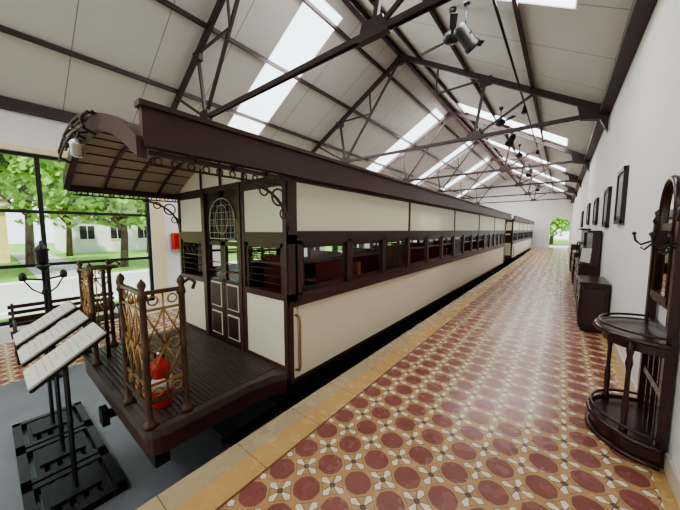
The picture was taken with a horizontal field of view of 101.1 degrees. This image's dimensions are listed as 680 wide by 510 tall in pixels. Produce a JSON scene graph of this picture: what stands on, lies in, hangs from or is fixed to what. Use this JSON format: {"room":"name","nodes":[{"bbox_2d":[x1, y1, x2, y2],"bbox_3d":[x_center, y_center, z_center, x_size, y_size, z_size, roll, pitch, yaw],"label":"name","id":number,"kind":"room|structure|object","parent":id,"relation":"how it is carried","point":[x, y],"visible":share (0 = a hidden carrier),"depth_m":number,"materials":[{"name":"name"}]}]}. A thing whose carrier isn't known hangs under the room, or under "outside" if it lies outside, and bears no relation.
{"room":"railway museum","nodes":[
{"label":"railway museum","id":0,"kind":"room"},
{"bbox_2d":[0,109,459,343],"bbox_3d":[0.978,-1.380,14.450,0.250,4.620,36.000,4,6,38],"label":"wall","id":1,"kind":"structure","parent":0,"point":[16,128],"depth_m":5.60,"materials":[{"name":"white paint"}]},
{"bbox_2d":[0,149,154,326],"bbox_3d":[-7.159,-0.209,4.196,0.080,3.290,7.520,4,6,38],"label":"window","id":2,"kind":"structure","parent":1,"relation":"in","point":[36,157],"depth_m":5.70,"materials":[{"name":"black metal"}]},
{"bbox_2d":[0,142,167,301],"bbox_3d":[-6.966,-0.241,4.219,0.030,3.430,7.800,4,6,38],"label":"trim","id":3,"kind":"structure","parent":1,"relation":"attached to","point":[157,215],"depth_m":7.14,"materials":[{"name":"beige paint"}]},
{"bbox_2d":[171,233,179,248],"bbox_3d":[-4.278,-0.377,7.481,0.210,0.420,0.350,4,6,38],"label":"upper cabinet","id":4,"kind":"object","parent":1,"relation":"attached to","point":[174,236],"visible":0.48,"depth_m":7.33,"materials":[{"name":"red metal"}]},
{"bbox_2d":[220,245,275,260],"bbox_3d":[-2.736,-0.707,9.778,0.080,3.290,3.200,4,6,38],"label":"window","id":5,"kind":"structure","parent":1,"relation":"in","point":[220,245],"depth_m":8.97,"materials":[{"name":"black metal"}]},
{"bbox_2d":[0,266,505,509],"bbox_3d":[3.588,1.054,12.599,6.400,0.100,36.000,4,6,38],"label":"floor","id":6,"kind":"structure","parent":0,"point":[144,481],"depth_m":2.91,"materials":[{"name":"grey concrete"}]},
{"bbox_2d":[18,240,66,380],"bbox_3d":[-4.177,0.778,3.993,0.400,1.980,0.315,-1,5,-16],"label":"lamp stand","id":7,"kind":"object","parent":6,"relation":"on","point":[41,251],"visible":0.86,"depth_m":3.92,"materials":[{"name":"black metal"}]},
{"bbox_2d":[12,301,91,452],"bbox_3d":[-3.077,1.206,2.942,0.570,1.315,0.540,4,6,38],"label":"stand","id":8,"kind":"object","parent":6,"relation":"on","point":[44,427],"visible":0.89,"depth_m":2.93,"materials":[{"name":"black metal"}]},
{"bbox_2d":[16,310,106,493],"bbox_3d":[-2.607,1.239,2.572,0.570,1.315,0.540,4,6,38],"label":"stand","id":9,"kind":"object","parent":6,"relation":"on","point":[47,455],"visible":0.94,"depth_m":2.57,"materials":[{"name":"black metal"}]},
{"bbox_2d":[7,292,120,364],"bbox_3d":[-4.851,1.227,5.040,0.571,0.905,1.400,4,6,38],"label":"bench","id":10,"kind":"object","parent":6,"relation":"on","point":[13,319],"visible":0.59,"depth_m":4.84,"materials":[{"name":"black metal"}]},
{"bbox_2d":[21,322,126,509],"bbox_3d":[-2.135,1.272,2.202,0.570,1.315,0.540,4,6,38],"label":"stand","id":11,"kind":"object","parent":6,"relation":"on","point":[63,489],"visible":1,"depth_m":2.21,"materials":[{"name":"black metal"}]},
{"bbox_3d":[7.266,0.822,14.300,1.900,0.060,28.650,4,6,38],"label":"railway track","id":12,"kind":"object","parent":6,"relation":"on","visible":0},
{"bbox_2d":[57,98,511,467],"bbox_3d":[2.473,-0.142,8.097,2.445,2.943,14.875,4,6,38],"label":"carriage","id":13,"kind":"object","parent":12,"relation":"on","point":[250,331],"visible":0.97,"depth_m":2.96,"materials":[{"name":"beige paint"}]},
{"bbox_2d":[150,349,172,408],"bbox_3d":[-1.371,0.918,2.140,0.143,0.460,0.161,-1,5,-11],"label":"fire extinguisher","id":14,"kind":"object","parent":13,"relation":"on","point":[158,376],"visible":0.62,"depth_m":2.09,"materials":[{"name":"red paint"}]},
{"bbox_2d":[472,216,534,266],"bbox_3d":[11.724,-1.167,19.774,2.445,2.910,12.950,4,6,38],"label":"carriage","id":15,"kind":"object","parent":12,"relation":"on","point":[517,245],"visible":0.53,"depth_m":16.15,"materials":[{"name":"beige paint"}]},
{"bbox_2d":[171,0,451,119],"bbox_3d":[-1.147,-3.749,4.283,8.720,3.006,0.140,4,6,38],"label":"roof truss","id":16,"kind":"object","parent":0,"point":[379,26],"depth_m":4.09,"materials":[{"name":"brown metal"}]},
{"bbox_2d":[0,0,632,200],"bbox_3d":[4.490,-4.611,11.378,9.222,2.770,36.400,4,6,38],"label":"ceiling","id":17,"kind":"structure","parent":0,"point":[572,52],"depth_m":5.71,"materials":[{"name":"white paint"}]},
{"bbox_2d":[419,6,484,55],"bbox_3d":[1.750,-3.768,4.618,0.996,0.550,1.043,4,6,38],"label":"ceiling fan","id":18,"kind":"object","parent":17,"relation":"hanging from","point":[449,39],"depth_m":4.55,"materials":[{"name":"black metal"}]},
{"bbox_2d":[454,0,480,54],"bbox_3d":[1.909,-3.424,4.211,0.420,0.710,0.261,-1,5,-12],"label":"spotlight","id":19,"kind":"object","parent":17,"relation":"hanging from","point":[463,33],"visible":1,"depth_m":4.16,"materials":[{"name":"black metal"}]},
{"bbox_2d":[479,107,515,128],"bbox_3d":[4.743,-4.103,8.362,1.024,0.550,1.024,4,6,38],"label":"ceiling fan","id":20,"kind":"object","parent":17,"relation":"hanging from","point":[501,122],"depth_m":8.21,"materials":[{"name":"black metal"}]},
{"bbox_2d":[515,144,533,158],"bbox_3d":[7.687,-4.419,11.910,1.043,0.550,0.996,4,6,38],"label":"ceiling fan","id":21,"kind":"object","parent":17,"relation":"hanging from","point":[519,154],"depth_m":11.81,"materials":[{"name":"black metal"}]},
{"bbox_2d":[0,0,657,202],"bbox_3d":[4.482,-4.564,11.389,8.720,2.686,36.000,4,6,38],"label":"roof","id":22,"kind":"structure","parent":0,"point":[641,11],"depth_m":5.59,"materials":[{"name":"brown metal"}]},
{"bbox_2d":[228,0,576,197],"bbox_3d":[4.119,-4.715,10.896,7.482,2.017,30.000,4,6,38],"label":"glazing","id":23,"kind":"object","parent":22,"relation":"attached to","point":[306,34],"visible":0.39,"depth_m":7.20,"materials":[{"name":"white glass"}]},
{"bbox_2d":[505,130,515,146],"bbox_3d":[3.831,-2.601,6.280,0.207,0.355,0.280,4,6,38],"label":"spotlight","id":24,"kind":"object","parent":22,"relation":"hanging from","point":[510,141],"visible":1,"depth_m":6.24,"materials":[{"name":"black metal"}]},
{"bbox_2d":[492,0,548,185],"bbox_3d":[6.728,-3.899,9.669,0.140,0.217,35.600,4,6,38],"label":"conduit","id":25,"kind":"object","parent":22,"relation":"attached to","point":[524,110],"visible":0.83,"depth_m":5.27,"materials":[{"name":"black metal"}]},
{"bbox_2d":[526,167,532,176],"bbox_3d":[6.681,-2.922,9.876,0.207,0.355,0.280,4,6,38],"label":"spotlight","id":26,"kind":"object","parent":22,"relation":"hanging from","point":[529,172],"visible":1,"depth_m":9.85,"materials":[{"name":"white metal"}]},
{"bbox_2d":[136,247,679,509],"bbox_3d":[6.995,0.984,9.893,2.320,0.720,36.000,4,6,38],"label":"floor","id":27,"kind":"structure","parent":0,"point":[480,404],"depth_m":2.08,"materials":[{"name":"tile"}]},
{"bbox_2d":[569,243,578,272],"bbox_3d":[8.413,0.108,10.034,0.323,1.000,0.940,4,6,38],"label":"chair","id":28,"kind":"object","parent":27,"relation":"on","point":[573,246],"visible":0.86,"depth_m":9.74,"materials":[{"name":"brown wood"}]},
{"bbox_2d":[571,228,590,284],"bbox_3d":[6.709,0.031,7.860,0.323,1.540,1.440,4,6,38],"label":"sideboard","id":29,"kind":"object","parent":27,"relation":"on","point":[576,253],"visible":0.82,"depth_m":7.43,"materials":[{"name":"brown wood"}]},
{"bbox_2d":[573,230,601,301],"bbox_3d":[5.127,0.235,5.865,0.323,1.490,1.550,4,6,38],"label":"sideboard","id":30,"kind":"object","parent":27,"relation":"on","point":[587,264],"visible":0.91,"depth_m":5.26,"materials":[{"name":"brown wood"}]},
{"bbox_2d":[575,275,610,333],"bbox_3d":[3.910,0.743,4.386,0.353,0.740,0.840,4,6,38],"label":"base cabinet","id":31,"kind":"object","parent":27,"relation":"on","point":[593,292],"visible":0.91,"depth_m":4.09,"materials":[{"name":"brown wood"}]},
{"bbox_2d":[584,175,679,471],"bbox_3d":[2.078,0.392,2.021,0.368,1.865,0.696,4,6,38],"label":"stand","id":32,"kind":"object","parent":27,"relation":"on","point":[637,428],"visible":1,"depth_m":1.89,"materials":[{"name":"brown wood"}]},
{"bbox_2d":[471,176,572,253],"bbox_3d":[15.716,-3.651,25.744,8.700,7.136,0.260,4,6,38],"label":"wall","id":33,"kind":"structure","parent":0,"point":[542,212],"depth_m":24.59,"materials":[{"name":"white paint"}]},
{"bbox_2d":[570,0,679,475],"bbox_3d":[8.003,-0.887,8.927,0.250,4.620,36.000,4,6,38],"label":"wall","id":34,"kind":"structure","parent":0,"point":[643,134],"depth_m":2.85,"materials":[{"name":"white paint"}]},
{"bbox_2d":[311,53,608,162],"bbox_3d":[1.703,-4.070,7.880,8.720,3.006,0.140,4,6,38],"label":"roof truss","id":35,"kind":"object","parent":34,"relation":"attached to","point":[587,110],"depth_m":6.77,"materials":[{"name":"brown metal"}]},
{"bbox_2d":[378,110,589,181],"bbox_3d":[4.552,-4.391,11.477,8.720,3.006,0.140,4,6,38],"label":"roof truss","id":36,"kind":"object","parent":34,"relation":"attached to","point":[577,158],"depth_m":10.57,"materials":[{"name":"brown metal"}]},
{"bbox_2d":[416,139,581,192],"bbox_3d":[7.402,-4.712,15.073,8.720,3.006,0.140,4,6,38],"label":"roof truss","id":37,"kind":"object","parent":34,"relation":"attached to","point":[573,178],"depth_m":14.33,"materials":[{"name":"brown metal"}]},
{"bbox_2d":[443,157,576,198],"bbox_3d":[10.252,-5.033,18.670,8.720,3.006,0.140,4,6,38],"label":"roof truss","id":38,"kind":"object","parent":34,"relation":"attached to","point":[570,189],"depth_m":18.02,"materials":[{"name":"brown metal"}]},
{"bbox_2d":[460,170,574,203],"bbox_3d":[13.101,-5.354,22.267,8.720,3.006,0.140,4,6,38],"label":"roof truss","id":39,"kind":"object","parent":34,"relation":"attached to","point":[569,197],"depth_m":21.50,"materials":[{"name":"brown metal"}]},
{"bbox_2d":[580,211,583,226],"bbox_3d":[9.126,-1.344,10.555,0.044,0.600,0.800,4,6,38],"label":"picture frame","id":40,"kind":"object","parent":34,"relation":"attached to","point":[582,212],"visible":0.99,"depth_m":10.26,"materials":[{"name":"black metal"}]},
{"bbox_2d":[586,203,590,224],"bbox_3d":[7.205,-1.177,8.127,0.044,0.600,0.700,4,6,38],"label":"picture frame","id":41,"kind":"object","parent":34,"relation":"attached to","point":[589,204],"visible":0.99,"depth_m":7.87,"materials":[{"name":"black wood"}]},
{"bbox_2d":[592,197,599,224],"bbox_3d":[5.781,-0.977,6.332,0.044,0.580,0.700,4,6,38],"label":"picture frame","id":42,"kind":"object","parent":34,"relation":"attached to","point":[596,201],"visible":1,"depth_m":6.08,"materials":[{"name":"black wood"}]},
{"bbox_2d":[601,186,611,226],"bbox_3d":[4.542,-0.802,4.771,0.044,0.650,0.600,4,6,38],"label":"picture frame","id":43,"kind":"object","parent":34,"relation":"attached to","point":[607,192],"visible":1,"depth_m":4.57,"materials":[{"name":"black wood"}]},
{"bbox_2d":[613,165,629,223],"bbox_3d":[3.643,-0.756,3.632,0.044,0.700,0.550,4,6,38],"label":"picture frame","id":44,"kind":"object","parent":34,"relation":"attached to","point":[623,174],"visible":1,"depth_m":3.46,"materials":[{"name":"black wood"}]},
{"bbox_2d":[612,343,679,506],"bbox_3d":[7.899,0.634,9.146,0.015,0.110,36.000,4,6,38],"label":"baseboard","id":45,"kind":"structure","parent":34,"relation":"attached to","point":[673,477],"depth_m":1.70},
{"label":"outside","id":46,"kind":"structure","parent":0,"visible":0},
{"bbox_2d":[549,246,567,247],"bbox_3d":[19.607,-0.705,24.881,6.000,0.020,2.700,4,6,38],"label":"garden path","id":47,"kind":"structure","parent":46,"point":[549,246],"depth_m":25.58,"materials":[{"name":"grey concrete"}]},
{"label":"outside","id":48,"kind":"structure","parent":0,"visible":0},
{"bbox_2d":[0,239,568,321],"bbox_3d":[-7.129,0.573,15.291,110.000,0.820,105.000,4,6,38],"label":"ground","id":49,"kind":"structure","parent":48,"point":[6,275],"depth_m":22.91,"materials":[{"name":"grey concrete"}]},
{"bbox_2d":[0,193,11,262],"bbox_3d":[-35.280,-1.361,9.287,7.600,5.540,31.600,4,6,38],"label":"building","id":50,"kind":"structure","parent":49,"relation":"on","point":[4,244],"depth_m":19.20,"materials":[{"name":"tile"}]},
{"bbox_2d":[16,177,76,255],"bbox_3d":[-23.246,-3.760,23.054,4.986,7.896,4.925,4,6,38],"label":"tree","id":51,"kind":"object","parent":49,"relation":"on","point":[69,245],"visible":0.02,"depth_m":23.75,"materials":[{"name":"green plant"}]},
{"bbox_2d":[0,154,145,266],"bbox_3d":[-13.367,-3.054,15.676,8.564,7.809,8.340,4,6,38],"label":"tree","id":52,"kind":"object","parent":49,"relation":"on","point":[51,172],"visible":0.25,"depth_m":14.16,"materials":[{"name":"green plant"}]},
{"bbox_2d":[49,207,235,252],"bbox_3d":[-23.594,-3.626,36.916,9.600,5.140,19.600,4,6,38],"label":"building","id":53,"kind":"structure","parent":49,"relation":"on","point":[91,237],"depth_m":28.93,"materials":[{"name":"paint"}]},
{"bbox_2d":[549,217,569,243],"bbox_3d":[22.788,-3.570,29.197,6.991,6.438,6.924,4,6,38],"label":"tree","id":54,"kind":"object","parent":49,"relation":"on","point":[561,223],"visible":0.16,"depth_m":28.19,"materials":[{"name":"green plant"}]},
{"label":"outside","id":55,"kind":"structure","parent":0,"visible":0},
{"bbox_2d":[0,251,341,318],"bbox_3d":[-15.371,0.259,21.794,29.000,0.110,103.000,4,6,38],"label":"driveway","id":56,"kind":"structure","parent":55,"point":[16,293],"depth_m":11.05,"materials":[{"name":"grey concrete"}]},
{"bbox_2d":[0,154,35,263],"bbox_3d":[-18.665,-3.920,15.527,6.518,9.551,6.302,4,6,38],"label":"tree","id":57,"kind":"object","parent":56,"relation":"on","point":[29,230],"visible":0.06,"depth_m":16.58,"materials":[{"name":"green plant"}]}
]}

